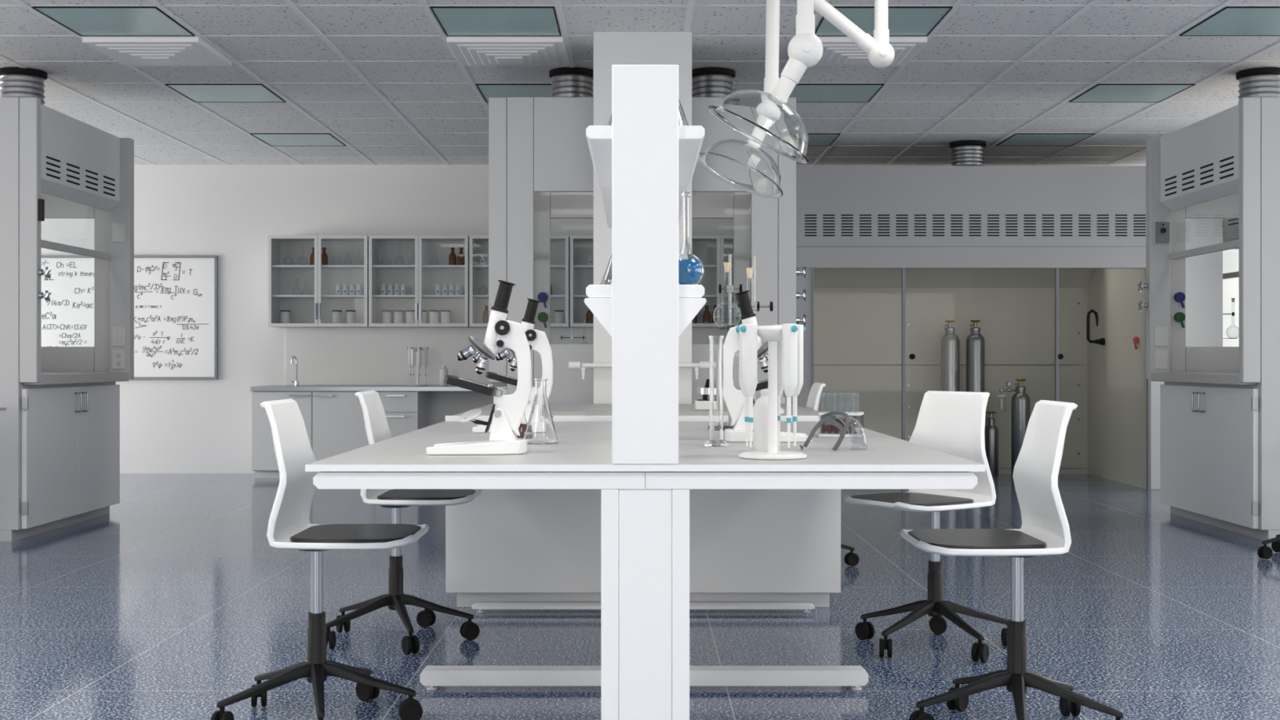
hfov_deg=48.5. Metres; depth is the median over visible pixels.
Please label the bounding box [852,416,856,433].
test tube
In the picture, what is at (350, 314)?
storage jar
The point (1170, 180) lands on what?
vent grille
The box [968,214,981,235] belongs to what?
vent grille
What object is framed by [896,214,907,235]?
vent grille
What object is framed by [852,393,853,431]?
test tube
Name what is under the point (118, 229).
control panel
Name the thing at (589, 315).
bottle
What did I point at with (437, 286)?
jar
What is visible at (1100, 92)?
recessed light
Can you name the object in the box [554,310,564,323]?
storage jar
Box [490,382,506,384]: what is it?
countertop
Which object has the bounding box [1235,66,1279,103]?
duct
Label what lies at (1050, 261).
fume hood
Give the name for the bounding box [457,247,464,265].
bottle
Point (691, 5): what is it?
grid
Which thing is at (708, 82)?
duct
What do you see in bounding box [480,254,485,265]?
jar
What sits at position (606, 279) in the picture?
flask
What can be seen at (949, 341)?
gas cylinder
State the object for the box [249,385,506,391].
countertop
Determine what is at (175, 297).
whiteboard
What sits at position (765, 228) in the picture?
fume hood
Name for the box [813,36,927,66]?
ceiling vent
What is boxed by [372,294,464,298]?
shelf
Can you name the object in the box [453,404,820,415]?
countertop
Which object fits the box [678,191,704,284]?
flask
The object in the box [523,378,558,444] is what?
flask
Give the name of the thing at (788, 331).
pipette
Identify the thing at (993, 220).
vent grille
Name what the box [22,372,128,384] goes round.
countertop
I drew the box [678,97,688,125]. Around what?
flask
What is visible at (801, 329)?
pipette
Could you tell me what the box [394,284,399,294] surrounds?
jar
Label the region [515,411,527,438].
flask
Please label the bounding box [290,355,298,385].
tap
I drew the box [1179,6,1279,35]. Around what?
recessed light
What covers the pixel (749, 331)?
pipette
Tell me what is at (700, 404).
stirrer
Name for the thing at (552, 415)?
sink basin
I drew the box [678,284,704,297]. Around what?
shelf
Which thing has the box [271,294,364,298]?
shelf
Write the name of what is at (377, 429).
chair
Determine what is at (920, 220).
vent grille
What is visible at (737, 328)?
pipette
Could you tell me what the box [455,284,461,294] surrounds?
jar
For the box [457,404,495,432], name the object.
mirror
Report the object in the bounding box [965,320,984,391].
gas cylinder
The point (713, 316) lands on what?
bottle
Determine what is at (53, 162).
vent grille
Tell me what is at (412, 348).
pipette
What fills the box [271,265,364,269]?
shelf
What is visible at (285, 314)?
storage jar
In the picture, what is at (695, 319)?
bottle
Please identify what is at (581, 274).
upper cabinet
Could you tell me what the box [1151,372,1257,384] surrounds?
countertop
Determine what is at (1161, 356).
switch plate
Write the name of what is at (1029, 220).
vent grille
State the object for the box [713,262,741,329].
flask
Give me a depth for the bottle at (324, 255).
12.32 m
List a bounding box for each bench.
[0,407,6,410]
[305,64,985,719]
[444,404,840,607]
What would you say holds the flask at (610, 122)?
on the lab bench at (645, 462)
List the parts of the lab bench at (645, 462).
post, post, rail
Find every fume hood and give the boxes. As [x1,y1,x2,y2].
[0,97,133,541]
[488,97,593,404]
[692,97,805,404]
[782,165,1222,489]
[1137,97,1279,540]
[1222,218,1239,279]
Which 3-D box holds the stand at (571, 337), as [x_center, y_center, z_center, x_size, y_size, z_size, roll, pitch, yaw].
[-0.584,-0.089,12.250,0.278,0.618,0.100,0,0,0]
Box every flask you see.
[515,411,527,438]
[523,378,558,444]
[600,253,612,284]
[607,113,612,125]
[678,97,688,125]
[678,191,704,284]
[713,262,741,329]
[733,267,768,371]
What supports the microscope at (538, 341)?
on the lab bench at (645, 462)
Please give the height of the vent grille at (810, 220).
0.168 m
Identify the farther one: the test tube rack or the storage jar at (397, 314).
the storage jar at (397, 314)
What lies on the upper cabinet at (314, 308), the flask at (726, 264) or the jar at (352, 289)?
the jar at (352, 289)
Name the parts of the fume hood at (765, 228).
panel, panel, panel, valve lever, panel, sash glass, panel, post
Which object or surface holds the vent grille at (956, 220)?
attached to the fume hood at (1050, 261)
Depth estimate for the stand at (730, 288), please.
5.00 m
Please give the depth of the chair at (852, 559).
6.88 m
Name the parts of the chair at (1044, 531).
arm, arm, arm, seat plate, arm, arm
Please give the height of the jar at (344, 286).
0.097 m
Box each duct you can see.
[0,66,47,105]
[549,66,593,97]
[692,66,735,97]
[949,140,986,165]
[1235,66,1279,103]
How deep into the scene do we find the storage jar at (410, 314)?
12.33 m
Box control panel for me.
[111,222,125,242]
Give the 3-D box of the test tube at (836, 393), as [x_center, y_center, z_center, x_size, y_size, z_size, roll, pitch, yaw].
[0.642,0.171,4.602,0.014,0.129,0.014,0,0,0]
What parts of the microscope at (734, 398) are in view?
arm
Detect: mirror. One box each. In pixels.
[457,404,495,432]
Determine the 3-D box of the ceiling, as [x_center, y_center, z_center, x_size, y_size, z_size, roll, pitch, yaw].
[0.000,-1.749,1.775,14.400,0.050,21.550,0,0,0]
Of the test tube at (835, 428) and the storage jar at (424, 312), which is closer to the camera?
the test tube at (835, 428)
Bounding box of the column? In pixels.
[593,31,692,404]
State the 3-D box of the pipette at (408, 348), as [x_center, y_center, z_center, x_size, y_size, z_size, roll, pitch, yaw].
[-1.976,0.041,12.200,0.043,0.306,0.035,0,0,0]
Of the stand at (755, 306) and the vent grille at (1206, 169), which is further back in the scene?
the vent grille at (1206, 169)
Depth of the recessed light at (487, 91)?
9.06 m
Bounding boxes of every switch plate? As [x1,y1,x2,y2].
[111,326,125,346]
[1154,326,1168,346]
[1154,349,1168,368]
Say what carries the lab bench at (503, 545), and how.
on the floor
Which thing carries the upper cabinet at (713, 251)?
attached to the wall
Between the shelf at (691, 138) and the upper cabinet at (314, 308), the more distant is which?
the upper cabinet at (314, 308)
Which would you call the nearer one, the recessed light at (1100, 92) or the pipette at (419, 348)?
the recessed light at (1100, 92)
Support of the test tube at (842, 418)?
in the test tube rack
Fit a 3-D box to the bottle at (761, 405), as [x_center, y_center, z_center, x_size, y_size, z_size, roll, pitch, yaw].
[0.337,0.162,3.780,0.071,0.166,0.071,0,0,0]
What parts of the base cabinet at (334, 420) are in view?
door, handle, handle, door, handle, handle, drawer, drawer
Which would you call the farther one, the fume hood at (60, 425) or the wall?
the wall
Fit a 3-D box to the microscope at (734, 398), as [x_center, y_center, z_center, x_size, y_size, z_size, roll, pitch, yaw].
[0.375,0.016,4.290,0.268,0.455,0.172,0,0,0]
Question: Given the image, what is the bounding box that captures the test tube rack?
[818,411,863,437]
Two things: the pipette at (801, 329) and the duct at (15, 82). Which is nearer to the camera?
the pipette at (801, 329)
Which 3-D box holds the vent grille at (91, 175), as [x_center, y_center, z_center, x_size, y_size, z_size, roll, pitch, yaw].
[-3.397,-1.111,8.794,0.015,0.111,0.195,0,0,0]
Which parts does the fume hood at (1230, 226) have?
panel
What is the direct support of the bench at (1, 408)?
on the floor
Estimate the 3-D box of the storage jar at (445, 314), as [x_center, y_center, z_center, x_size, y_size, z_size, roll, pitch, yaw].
[-1.689,-0.374,12.360,0.086,0.115,0.086,0,0,0]
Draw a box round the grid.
[0,0,1279,164]
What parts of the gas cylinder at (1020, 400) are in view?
valve stem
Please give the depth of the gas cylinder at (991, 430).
12.25 m
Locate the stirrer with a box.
[694,378,709,409]
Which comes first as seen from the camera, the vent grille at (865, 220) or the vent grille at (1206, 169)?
the vent grille at (1206, 169)
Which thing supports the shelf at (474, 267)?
attached to the upper cabinet at (478, 244)
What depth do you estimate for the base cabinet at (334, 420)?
11.98 m
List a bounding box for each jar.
[280,310,290,323]
[332,310,342,323]
[335,284,341,294]
[342,284,347,294]
[346,310,355,323]
[349,284,355,294]
[355,284,361,294]
[380,284,386,294]
[382,310,391,323]
[386,284,392,294]
[393,310,403,323]
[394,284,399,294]
[400,284,405,294]
[405,310,414,323]
[422,310,426,323]
[429,310,439,323]
[435,284,440,294]
[440,310,450,323]
[442,284,447,294]
[448,284,454,294]
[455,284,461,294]
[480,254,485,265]
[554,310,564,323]
[587,254,593,265]
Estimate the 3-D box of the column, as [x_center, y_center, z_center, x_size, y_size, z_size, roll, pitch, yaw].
[0.014,-0.362,7.630,0.518,2.724,0.340,0,0,0]
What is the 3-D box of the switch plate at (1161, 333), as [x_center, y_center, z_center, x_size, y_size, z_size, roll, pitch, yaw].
[3.396,-0.153,9.266,0.086,0.126,0.007,0,0,0]
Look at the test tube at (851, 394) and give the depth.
4.57 m
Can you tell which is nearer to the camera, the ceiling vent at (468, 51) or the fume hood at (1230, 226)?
the ceiling vent at (468, 51)
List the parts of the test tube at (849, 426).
glass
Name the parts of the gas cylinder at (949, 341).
valve stem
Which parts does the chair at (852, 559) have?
arm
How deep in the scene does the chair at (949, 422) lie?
4.92 m
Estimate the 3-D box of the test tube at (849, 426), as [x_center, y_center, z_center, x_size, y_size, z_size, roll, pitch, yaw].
[0.661,0.171,4.515,0.014,0.129,0.014,0,0,0]
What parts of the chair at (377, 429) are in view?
arm, arm, seat plate, arm, arm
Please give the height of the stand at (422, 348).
0.331 m
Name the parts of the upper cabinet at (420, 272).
door, handle, handle, door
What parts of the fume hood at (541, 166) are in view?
post, door, panel, panel, valve lever, valve lever, panel, panel, panel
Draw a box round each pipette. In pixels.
[407,346,411,380]
[410,346,415,382]
[417,346,421,382]
[423,346,428,382]
[735,324,748,446]
[739,324,757,447]
[772,324,783,444]
[782,323,797,448]
[792,324,805,445]
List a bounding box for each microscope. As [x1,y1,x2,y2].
[426,280,532,454]
[472,297,553,432]
[723,289,811,442]
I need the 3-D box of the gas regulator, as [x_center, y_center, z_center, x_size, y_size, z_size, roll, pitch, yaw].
[3.106,0.308,12.050,0.160,0.254,0.072,0,0,0]
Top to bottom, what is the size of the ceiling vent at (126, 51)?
0.066 m
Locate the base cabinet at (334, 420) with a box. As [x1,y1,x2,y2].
[251,391,427,478]
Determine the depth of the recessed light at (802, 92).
9.14 m
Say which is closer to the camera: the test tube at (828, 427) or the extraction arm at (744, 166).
the test tube at (828, 427)
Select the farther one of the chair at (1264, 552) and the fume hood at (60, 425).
the fume hood at (60, 425)
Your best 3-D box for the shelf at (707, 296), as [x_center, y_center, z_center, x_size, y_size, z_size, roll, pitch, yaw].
[0.689,-0.551,12.386,0.816,0.016,0.303,0,0,0]
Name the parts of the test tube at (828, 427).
glass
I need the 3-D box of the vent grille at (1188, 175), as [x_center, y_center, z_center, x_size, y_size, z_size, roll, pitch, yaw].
[3.397,-1.111,8.794,0.015,0.111,0.195,0,0,0]
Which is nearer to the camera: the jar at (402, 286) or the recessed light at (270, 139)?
the recessed light at (270, 139)
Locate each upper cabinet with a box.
[267,235,370,327]
[368,235,471,327]
[469,235,570,327]
[569,235,593,327]
[692,235,733,327]
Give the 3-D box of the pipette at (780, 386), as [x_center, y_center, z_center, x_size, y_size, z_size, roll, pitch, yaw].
[0.354,0.064,3.628,0.035,0.306,0.043,0,0,18]
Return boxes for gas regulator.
[996,381,1016,408]
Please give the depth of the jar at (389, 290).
12.34 m
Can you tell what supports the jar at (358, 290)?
on the upper cabinet at (314, 308)
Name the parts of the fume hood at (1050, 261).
edge trim, finger pull, finger pull, water spout, valve lever, edge trim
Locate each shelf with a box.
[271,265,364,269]
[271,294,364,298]
[372,265,464,269]
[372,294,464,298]
[472,265,565,269]
[472,294,565,298]
[573,265,593,269]
[573,294,588,298]
[586,125,612,186]
[586,284,612,297]
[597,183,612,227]
[678,125,704,186]
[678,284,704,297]
[701,294,733,298]
[703,265,733,269]
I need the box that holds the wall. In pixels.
[40,164,1239,473]
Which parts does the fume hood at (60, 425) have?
panel, post, door, panel, panel, handle, handle, door, panel, post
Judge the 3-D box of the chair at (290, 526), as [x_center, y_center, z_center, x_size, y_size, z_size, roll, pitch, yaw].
[-0.867,0.555,3.924,0.541,0.888,0.566,0,0,0]
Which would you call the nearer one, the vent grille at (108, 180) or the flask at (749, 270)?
the flask at (749, 270)
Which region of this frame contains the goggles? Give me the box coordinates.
[799,411,866,450]
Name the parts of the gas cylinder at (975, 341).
valve stem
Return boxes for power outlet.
[111,349,125,368]
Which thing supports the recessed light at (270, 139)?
in the ceiling
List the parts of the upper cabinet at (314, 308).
door, handle, handle, door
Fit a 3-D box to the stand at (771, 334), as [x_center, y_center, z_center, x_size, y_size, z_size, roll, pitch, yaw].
[0.332,0.080,3.560,0.170,0.331,0.170,0,0,0]
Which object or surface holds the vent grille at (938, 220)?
attached to the fume hood at (1050, 261)
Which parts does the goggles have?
temple arm, temple arm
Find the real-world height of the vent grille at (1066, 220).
0.168 m
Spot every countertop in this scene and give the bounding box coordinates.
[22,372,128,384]
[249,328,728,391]
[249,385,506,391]
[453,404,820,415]
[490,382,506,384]
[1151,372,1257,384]
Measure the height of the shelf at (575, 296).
0.016 m
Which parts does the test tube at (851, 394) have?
glass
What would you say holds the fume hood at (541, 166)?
on the floor
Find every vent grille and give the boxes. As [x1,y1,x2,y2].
[46,155,60,179]
[66,163,79,185]
[85,169,97,191]
[103,175,115,196]
[804,214,816,235]
[822,214,835,235]
[840,214,853,235]
[859,214,871,235]
[877,214,889,235]
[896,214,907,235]
[914,214,926,235]
[932,214,944,235]
[951,214,962,235]
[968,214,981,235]
[986,214,999,235]
[1005,214,1017,235]
[1023,214,1035,235]
[1042,214,1053,235]
[1060,214,1072,235]
[1078,214,1090,235]
[1097,214,1108,235]
[1115,214,1127,235]
[1133,214,1145,235]
[1164,175,1176,196]
[1182,169,1194,191]
[1200,163,1213,185]
[1219,155,1233,179]
[1228,218,1238,225]
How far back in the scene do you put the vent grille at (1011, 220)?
11.00 m
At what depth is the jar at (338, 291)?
12.34 m
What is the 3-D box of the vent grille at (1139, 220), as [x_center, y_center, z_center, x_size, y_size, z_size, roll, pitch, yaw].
[3.863,-1.042,11.005,0.093,0.168,0.011,0,0,0]
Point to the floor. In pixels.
(169, 603)
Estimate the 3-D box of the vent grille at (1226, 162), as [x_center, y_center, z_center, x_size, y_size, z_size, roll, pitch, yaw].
[3.397,-1.111,8.217,0.015,0.111,0.195,0,0,0]
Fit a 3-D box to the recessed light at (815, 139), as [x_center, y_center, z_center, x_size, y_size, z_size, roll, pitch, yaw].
[1.221,-1.720,11.117,0.604,0.006,0.604,0,0,0]
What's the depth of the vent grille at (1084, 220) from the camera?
11.00 m
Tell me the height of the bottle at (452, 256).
0.158 m
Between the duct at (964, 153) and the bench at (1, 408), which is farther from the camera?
the duct at (964, 153)
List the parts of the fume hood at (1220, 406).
post, controller frame, controller knob, panel, valve lever, valve lever, door, handle, handle, panel, panel, door, post, panel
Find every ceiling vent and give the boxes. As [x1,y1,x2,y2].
[82,36,231,66]
[446,36,568,66]
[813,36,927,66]
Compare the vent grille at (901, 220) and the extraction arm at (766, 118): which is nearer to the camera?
the extraction arm at (766, 118)
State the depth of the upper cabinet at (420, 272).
12.54 m
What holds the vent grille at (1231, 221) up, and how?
attached to the fume hood at (1230, 226)
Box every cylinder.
[703,335,728,446]
[940,320,959,391]
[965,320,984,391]
[984,410,998,475]
[1011,378,1030,477]
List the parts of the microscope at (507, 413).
fine knob, coarse knob, arm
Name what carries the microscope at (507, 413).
on the lab bench at (645, 462)
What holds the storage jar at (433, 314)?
on the upper cabinet at (420, 272)
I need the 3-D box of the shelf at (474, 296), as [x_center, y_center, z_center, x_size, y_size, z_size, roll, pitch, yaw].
[-1.038,-0.551,12.386,0.816,0.016,0.303,0,0,0]
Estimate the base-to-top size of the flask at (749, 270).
0.344 m
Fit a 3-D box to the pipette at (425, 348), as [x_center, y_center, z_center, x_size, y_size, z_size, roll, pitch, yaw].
[-1.833,0.041,12.200,0.043,0.306,0.035,0,0,0]
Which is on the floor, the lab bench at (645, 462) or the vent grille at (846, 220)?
the lab bench at (645, 462)
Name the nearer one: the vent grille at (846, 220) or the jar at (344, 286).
the vent grille at (846, 220)
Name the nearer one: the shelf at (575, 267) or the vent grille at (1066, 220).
the vent grille at (1066, 220)
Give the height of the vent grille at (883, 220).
0.168 m
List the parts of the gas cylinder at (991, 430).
valve stem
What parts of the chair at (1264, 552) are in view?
arm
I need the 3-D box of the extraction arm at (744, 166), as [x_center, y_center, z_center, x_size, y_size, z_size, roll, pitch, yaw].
[0.650,-1.192,5.769,0.844,1.059,0.383,0,0,0]
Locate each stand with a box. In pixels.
[408,346,427,386]
[560,326,586,344]
[707,254,742,429]
[738,325,806,460]
[751,256,773,401]
[1222,311,1237,338]
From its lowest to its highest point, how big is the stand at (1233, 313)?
0.798 m
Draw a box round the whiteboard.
[40,255,217,379]
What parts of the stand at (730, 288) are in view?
clamp knob, rod, clamp knob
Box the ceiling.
[0,0,1279,164]
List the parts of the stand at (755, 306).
rod, clamp knob, clamp knob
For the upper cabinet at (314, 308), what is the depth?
12.54 m
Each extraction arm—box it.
[697,0,894,198]
[707,0,822,164]
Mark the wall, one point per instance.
(228, 212)
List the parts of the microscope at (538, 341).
coarse knob, arm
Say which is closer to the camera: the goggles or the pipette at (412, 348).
the goggles
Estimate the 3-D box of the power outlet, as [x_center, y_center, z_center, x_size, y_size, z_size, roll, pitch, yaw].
[-3.396,-0.004,9.266,0.086,0.126,0.007,0,0,0]
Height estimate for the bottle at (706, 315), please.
0.158 m
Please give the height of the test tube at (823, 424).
0.129 m
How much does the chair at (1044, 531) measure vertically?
0.888 m
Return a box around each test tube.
[820,393,824,433]
[826,394,831,433]
[833,416,837,433]
[835,393,839,431]
[840,416,844,426]
[846,393,851,431]
[846,394,850,433]
[848,394,852,432]
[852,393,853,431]
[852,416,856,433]
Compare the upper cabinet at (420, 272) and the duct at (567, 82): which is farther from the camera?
the upper cabinet at (420, 272)
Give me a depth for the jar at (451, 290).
12.34 m
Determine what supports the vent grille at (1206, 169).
attached to the fume hood at (1220, 406)
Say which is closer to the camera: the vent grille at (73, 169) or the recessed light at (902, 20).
the recessed light at (902, 20)
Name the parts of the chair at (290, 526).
arm, arm, seat plate, arm, arm, arm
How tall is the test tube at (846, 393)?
0.129 m
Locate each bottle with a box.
[310,247,314,265]
[321,247,328,265]
[439,364,448,386]
[448,247,456,265]
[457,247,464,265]
[482,305,488,323]
[586,308,593,323]
[692,314,697,323]
[702,305,710,323]
[711,305,716,323]
[753,389,780,451]
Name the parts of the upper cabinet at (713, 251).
door, handle, handle, door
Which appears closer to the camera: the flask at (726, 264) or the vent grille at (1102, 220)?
the flask at (726, 264)
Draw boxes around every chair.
[210,398,429,719]
[325,390,481,654]
[805,382,859,566]
[844,391,1008,662]
[899,400,1124,719]
[1257,533,1279,559]
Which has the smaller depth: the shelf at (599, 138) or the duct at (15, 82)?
the shelf at (599, 138)
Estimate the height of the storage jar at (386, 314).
0.115 m
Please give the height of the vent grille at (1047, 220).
0.168 m
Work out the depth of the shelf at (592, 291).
3.38 m
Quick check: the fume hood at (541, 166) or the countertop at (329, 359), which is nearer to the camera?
the fume hood at (541, 166)
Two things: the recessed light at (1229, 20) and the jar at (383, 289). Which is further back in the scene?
the jar at (383, 289)
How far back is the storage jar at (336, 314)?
12.33 m
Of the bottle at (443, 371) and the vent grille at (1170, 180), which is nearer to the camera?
the vent grille at (1170, 180)
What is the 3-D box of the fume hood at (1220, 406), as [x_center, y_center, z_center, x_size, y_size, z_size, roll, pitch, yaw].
[3.722,-0.225,8.596,0.904,2.449,1.513,0,0,0]
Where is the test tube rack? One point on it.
(860, 414)
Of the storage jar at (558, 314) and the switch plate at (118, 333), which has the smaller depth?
the switch plate at (118, 333)
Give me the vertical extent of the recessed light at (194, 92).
0.006 m
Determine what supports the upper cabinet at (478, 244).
attached to the wall
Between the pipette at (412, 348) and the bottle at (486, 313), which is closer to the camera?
the pipette at (412, 348)
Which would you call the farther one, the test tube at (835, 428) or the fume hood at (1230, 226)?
the fume hood at (1230, 226)
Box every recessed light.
[32,6,195,35]
[164,84,285,102]
[250,133,346,146]
[430,6,560,35]
[475,84,552,102]
[789,84,884,102]
[808,133,839,146]
[814,6,951,35]
[995,133,1095,146]
[1069,84,1195,102]
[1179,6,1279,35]
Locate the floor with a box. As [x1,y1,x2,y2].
[0,473,1279,719]
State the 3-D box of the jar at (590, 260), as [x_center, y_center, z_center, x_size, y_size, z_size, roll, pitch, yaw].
[-0.429,-0.866,12.360,0.047,0.097,0.048,0,0,0]
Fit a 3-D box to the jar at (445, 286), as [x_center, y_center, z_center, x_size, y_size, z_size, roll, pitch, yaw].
[-1.695,-0.608,12.360,0.047,0.097,0.048,0,0,0]
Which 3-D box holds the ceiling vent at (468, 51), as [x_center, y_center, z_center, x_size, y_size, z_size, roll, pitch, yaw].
[-0.721,-1.690,7.885,0.620,0.066,0.620,0,0,0]
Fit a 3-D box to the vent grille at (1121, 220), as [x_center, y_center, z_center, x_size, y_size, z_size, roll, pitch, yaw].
[3.722,-1.042,11.005,0.093,0.168,0.011,0,0,0]
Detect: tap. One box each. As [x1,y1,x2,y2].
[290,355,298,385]
[568,361,709,379]
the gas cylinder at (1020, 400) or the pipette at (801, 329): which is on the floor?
the gas cylinder at (1020, 400)
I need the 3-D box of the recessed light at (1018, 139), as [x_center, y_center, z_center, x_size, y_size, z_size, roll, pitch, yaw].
[3.162,-1.720,11.117,0.604,0.006,0.604,0,0,0]
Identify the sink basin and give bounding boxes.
[551,414,585,415]
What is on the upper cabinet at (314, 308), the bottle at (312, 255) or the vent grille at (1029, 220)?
the bottle at (312, 255)
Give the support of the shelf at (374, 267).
attached to the upper cabinet at (420, 272)
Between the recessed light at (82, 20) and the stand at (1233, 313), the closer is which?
the recessed light at (82, 20)
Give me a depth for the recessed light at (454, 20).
7.19 m
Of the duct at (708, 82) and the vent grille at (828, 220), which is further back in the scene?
the vent grille at (828, 220)
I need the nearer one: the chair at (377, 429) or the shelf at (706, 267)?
the chair at (377, 429)
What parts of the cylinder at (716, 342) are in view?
glass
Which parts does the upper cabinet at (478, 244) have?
door, door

